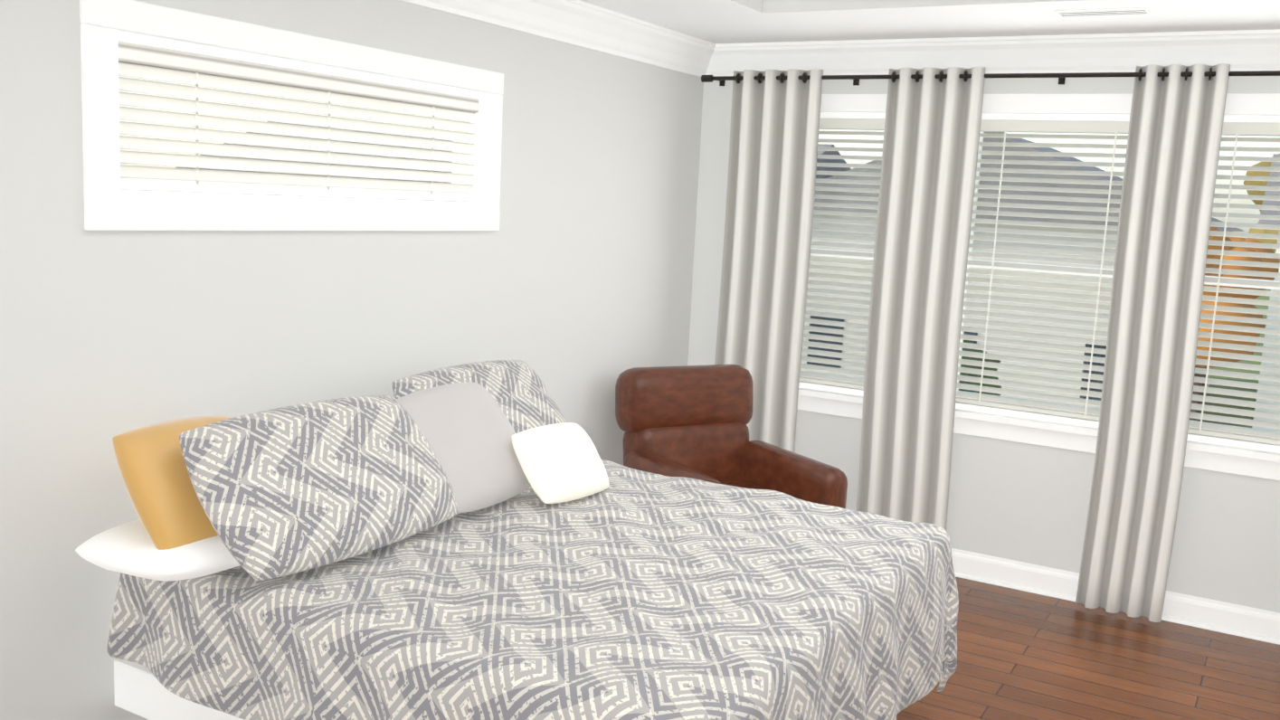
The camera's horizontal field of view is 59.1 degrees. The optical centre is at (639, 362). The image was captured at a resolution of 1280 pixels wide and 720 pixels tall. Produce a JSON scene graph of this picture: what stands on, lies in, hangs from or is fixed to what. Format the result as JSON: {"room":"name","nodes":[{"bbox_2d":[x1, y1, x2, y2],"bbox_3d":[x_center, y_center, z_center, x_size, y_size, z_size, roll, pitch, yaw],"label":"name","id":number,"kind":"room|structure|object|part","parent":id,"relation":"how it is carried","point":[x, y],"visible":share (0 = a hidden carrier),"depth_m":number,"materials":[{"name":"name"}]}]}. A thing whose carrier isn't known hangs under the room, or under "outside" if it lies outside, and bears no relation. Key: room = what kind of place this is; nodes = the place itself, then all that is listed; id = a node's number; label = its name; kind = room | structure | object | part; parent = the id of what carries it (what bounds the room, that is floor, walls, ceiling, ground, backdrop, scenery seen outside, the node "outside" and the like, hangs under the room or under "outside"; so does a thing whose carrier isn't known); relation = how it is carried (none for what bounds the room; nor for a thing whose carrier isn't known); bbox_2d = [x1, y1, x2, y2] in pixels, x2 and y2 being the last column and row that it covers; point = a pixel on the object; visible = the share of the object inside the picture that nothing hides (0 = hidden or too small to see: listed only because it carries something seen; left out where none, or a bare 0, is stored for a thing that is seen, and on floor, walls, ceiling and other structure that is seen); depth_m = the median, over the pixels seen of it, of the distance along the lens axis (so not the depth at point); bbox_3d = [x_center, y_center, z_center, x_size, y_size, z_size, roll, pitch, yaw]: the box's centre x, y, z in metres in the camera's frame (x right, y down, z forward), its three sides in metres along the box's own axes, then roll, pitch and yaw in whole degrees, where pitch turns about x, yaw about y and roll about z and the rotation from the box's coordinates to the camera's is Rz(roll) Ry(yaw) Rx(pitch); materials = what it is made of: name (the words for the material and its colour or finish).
{"room":"bedroom","nodes":[
{"label":"bedroom","id":0,"kind":"room"},
{"bbox_2d":[0,0,703,719],"bbox_3d":[-1.390,-0.476,3.784,0.150,3.490,6.534,8,10,30],"label":"wall","id":1,"kind":"structure","parent":0,"point":[570,282],"depth_m":3.94,"materials":[{"name":"grey paint"}]},
{"bbox_2d":[79,0,503,230],"bbox_3d":[-1.159,-0.817,4.084,0.173,0.670,1.940,8,10,30],"label":"window","id":2,"kind":"structure","parent":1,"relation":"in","point":[137,41],"depth_m":3.83,"materials":[{"name":"white plastic"}]},
{"bbox_2d":[399,0,718,76],"bbox_3d":[-1.225,-1.370,3.583,0.125,0.170,6.534,8,10,30],"label":"crown molding","id":3,"kind":"structure","parent":1,"relation":"attached to","point":[582,23],"depth_m":5.30,"materials":[{"name":"white wood"}]},
{"bbox_2d":[579,0,1279,43],"bbox_3d":[0.546,-1.499,2.527,4.230,0.570,6.574,8,10,30],"label":"ceiling","id":4,"kind":"structure","parent":0,"point":[742,21],"depth_m":5.07,"materials":[{"name":"white paint"}]},
{"bbox_2d":[1054,7,1151,17],"bbox_3d":[1.917,-1.450,4.679,0.360,0.010,0.130,8,10,30],"label":"ceiling vent","id":5,"kind":"object","parent":4,"relation":"in","point":[1128,11],"visible":0.98,"depth_m":4.66,"materials":[{"name":"white metal"}]},
{"bbox_2d":[687,75,1279,613],"bbox_3d":[2.166,-0.557,5.579,4.490,3.490,0.150,8,10,30],"label":"wall","id":6,"kind":"structure","parent":0,"point":[1019,501],"depth_m":5.73,"materials":[{"name":"grey paint"}]},
{"bbox_2d":[796,94,887,419],"bbox_3d":[1.141,-0.570,6.146,1.180,1.730,0.210,8,10,30],"label":"window","id":7,"kind":"structure","parent":6,"relation":"in","point":[829,382],"depth_m":6.16,"materials":[{"name":"white plastic"}]},
{"bbox_2d":[701,63,1279,622],"bbox_3d":[1.925,-0.133,5.591,3.760,2.585,0.156,8,10,30],"label":"curtains","id":8,"kind":"object","parent":6,"relation":"hanging from","point":[929,170],"visible":0.88,"depth_m":5.72,"materials":[{"name":"fabric"}]},
{"bbox_3d":[0.674,-0.295,6.263,0.539,2.585,0.080,8,10,30],"label":"panel","id":9,"kind":"part","parent":8,"relation":"part of","materials":[{"name":"fabric"}]},
{"bbox_3d":[1.423,-0.194,5.835,0.506,2.585,0.080,8,10,30],"label":"panel","id":10,"kind":"part","parent":8,"relation":"part of","materials":[{"name":"fabric"}]},
{"bbox_3d":[1.993,-1.372,5.420,3.760,0.060,0.134,8,10,30],"label":"rod rail","id":11,"kind":"part","parent":8,"relation":"part of","materials":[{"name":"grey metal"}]},
{"bbox_3d":[2.386,-0.065,5.283,0.404,2.585,0.080,8,10,30],"label":"panel","id":12,"kind":"part","parent":8,"relation":"part of","materials":[{"name":"fabric"}]},
{"bbox_2d":[714,28,1279,75],"bbox_3d":[2.147,-1.451,5.326,3.900,0.170,0.125,8,10,30],"label":"crown molding","id":13,"kind":"structure","parent":6,"relation":"attached to","point":[1245,50],"depth_m":5.49,"materials":[{"name":"white wood"}]},
{"bbox_2d":[953,93,1132,453],"bbox_3d":[2.029,-0.451,5.638,1.180,1.730,0.210,8,10,30],"label":"window","id":14,"kind":"structure","parent":6,"relation":"in","point":[1104,124],"depth_m":5.64,"materials":[{"name":"white plastic"}]},
{"bbox_2d":[951,548,1279,644],"bbox_3d":[2.028,1.106,5.749,4.110,0.140,0.030,8,10,30],"label":"baseboard","id":15,"kind":"structure","parent":6,"relation":"attached to","point":[1241,621],"depth_m":5.46,"materials":[{"name":"white wood"}]},
{"bbox_2d":[1184,93,1279,480],"bbox_3d":[2.917,-0.331,5.129,1.180,1.730,0.210,8,10,30],"label":"window","id":16,"kind":"structure","parent":6,"relation":"in","point":[1236,435],"depth_m":5.21,"materials":[{"name":"white plastic"}]},
{"bbox_2d":[896,577,1279,719],"bbox_3d":[0.389,1.559,2.973,4.490,0.120,6.834,8,10,30],"label":"floor","id":17,"kind":"structure","parent":0,"point":[1022,655],"depth_m":4.84,"materials":[{"name":"brown wood"}]},
{"bbox_2d":[75,360,958,719],"bbox_3d":[-0.235,0.748,3.743,2.096,1.200,2.285,8,10,30],"label":"bed","id":18,"kind":"object","parent":17,"relation":"on","point":[498,539],"visible":1,"depth_m":3.25,"materials":[{"name":"white fabric"}]},
{"bbox_2d":[112,415,283,562],"bbox_3d":[-1.278,0.356,3.293,0.130,0.449,0.469,-34,-11,29],"label":"pillow","id":19,"kind":"object","parent":18,"relation":"on","point":[153,469],"depth_m":3.14,"materials":[{"name":"orange fabric"}]},
{"bbox_2d":[75,495,341,581],"bbox_3d":[-1.282,0.518,3.396,0.490,0.152,0.714,4,8,30],"label":"pillow","id":20,"kind":"object","parent":18,"relation":"on","point":[193,553],"depth_m":3.12,"materials":[{"name":"white fabric"}]},
{"bbox_2d":[391,381,535,513],"bbox_3d":[-0.620,0.293,4.065,0.153,0.510,0.592,-35,-10,25],"label":"pillow","id":21,"kind":"object","parent":18,"relation":"on","point":[460,427],"depth_m":3.97,"materials":[{"name":"grey fabric"}]},
{"bbox_2d":[511,422,609,503],"bbox_3d":[-0.290,0.369,4.206,0.121,0.326,0.408,-40,-20,34],"label":"pillow","id":22,"kind":"object","parent":18,"relation":"on","point":[562,464],"depth_m":4.13,"materials":[{"name":"white fabric"}]},
{"bbox_2d":[615,364,847,508],"bbox_3d":[0.418,0.586,5.680,0.880,1.026,1.039,-2,10,-30],"label":"armchair","id":23,"kind":"object","parent":17,"relation":"on","point":[691,421],"visible":0.44,"depth_m":5.80,"materials":[{"name":"brown leather"}]},
{"bbox_3d":[0.763,0.731,5.800,0.170,0.540,0.780,-2,10,-30],"label":"arm","id":24,"kind":"part","parent":23,"relation":"part of"},
{"label":"outside","id":25,"kind":"structure","parent":0,"visible":0},
{"bbox_2d":[1203,288,1270,427],"bbox_3d":[37.122,-3.010,70.303,240.000,0.200,280.000,8,10,30],"label":"lawn","id":26,"kind":"structure","parent":25,"point":[1239,380],"depth_m":36.97,"materials":[{"name":"green plant"}]},
{"bbox_2d":[800,209,1211,408],"bbox_3d":[10.949,-1.781,33.996,11.000,5.200,10.000,8,10,30],"label":"house","id":27,"kind":"structure","parent":26,"relation":"on","point":[1057,238],"depth_m":28.97,"materials":[{"name":"grey"}]},
{"bbox_2d":[814,132,1244,231],"bbox_3d":[11.136,-5.437,33.462,11.900,2.400,10.900,8,10,30],"label":"house roof","id":28,"kind":"structure","parent":27,"relation":"on","point":[1023,184],"depth_m":28.25,"materials":[{"name":"grey"}]},
{"bbox_2d":[1189,366,1206,421],"bbox_3d":[11.130,0.564,22.502,0.360,3.900,0.360,8,10,30],"label":"trunk","id":29,"kind":"object","parent":26,"relation":"on","point":[1198,393],"depth_m":22.41,"materials":[{"name":"brown plant"}]},
{"bbox_2d":[1194,226,1279,367],"bbox_3d":[11.139,-1.418,22.329,2.488,2.900,2.618,8,10,30],"label":"tree","id":30,"kind":"object","parent":29,"relation":"attached to","point":[1240,258],"depth_m":21.30,"materials":[{"name":"plant"}]},
{"bbox_2d":[1252,229,1279,431],"bbox_3d":[23.166,-0.520,29.288,12.000,5.300,10.000,8,10,30],"label":"house","id":31,"kind":"structure","parent":26,"relation":"on","point":[1273,308],"depth_m":27.96,"materials":[{"name":"white"}]},
{"bbox_2d":[1258,153,1279,225],"bbox_3d":[23.348,-4.078,28.769,12.900,2.100,10.900,8,10,30],"label":"house roof","id":32,"kind":"structure","parent":31,"relation":"on","point":[1272,193],"depth_m":28.87,"materials":[{"name":"grey"}]},
{"bbox_3d":[0.755,-3.538,42.119,12.000,5.300,10.000,8,10,30],"label":"house","id":33,"kind":"object","parent":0,"visible":0},
{"bbox_2d":[439,143,850,183],"bbox_3d":[0.937,-7.096,41.600,12.900,2.100,10.900,8,10,30],"label":"house roof","id":34,"kind":"structure","parent":33,"relation":"on","point":[822,160],"depth_m":38.23,"materials":[{"name":"grey"}]},
{"bbox_3d":[-11.389,-4.956,47.931,12.000,5.200,10.000,8,10,30],"label":"house","id":35,"kind":"object","parent":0,"visible":0},
{"bbox_2d":[175,121,452,182],"bbox_3d":[-11.204,-8.563,47.404,12.900,2.300,10.900,8,10,30],"label":"house roof","id":36,"kind":"structure","parent":35,"relation":"on","point":[322,163],"depth_m":42.98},
{"bbox_3d":[6.113,1.068,23.179,0.360,2.200,0.360,8,10,30],"label":"trunk","id":37,"kind":"object","parent":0,"visible":0},
{"bbox_2d":[958,340,1001,395],"bbox_3d":[6.115,0.037,23.093,2.342,2.349,2.442,8,10,30],"label":"tree","id":38,"kind":"object","parent":37,"relation":"attached to","point":[979,367],"depth_m":22.63,"materials":[{"name":"green plant"}]},
{"bbox_3d":[28.022,-3.294,48.263,0.360,5.800,0.360,8,10,30],"label":"trunk","id":39,"kind":"object","parent":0,"visible":0},
{"bbox_2d":[1243,153,1279,252],"bbox_3d":[28.422,-6.178,47.760,5.469,5.822,5.471,8,10,30],"label":"tree","id":40,"kind":"object","parent":39,"relation":"attached to","point":[1259,193],"depth_m":47.92,"materials":[{"name":"plant"}]}
]}

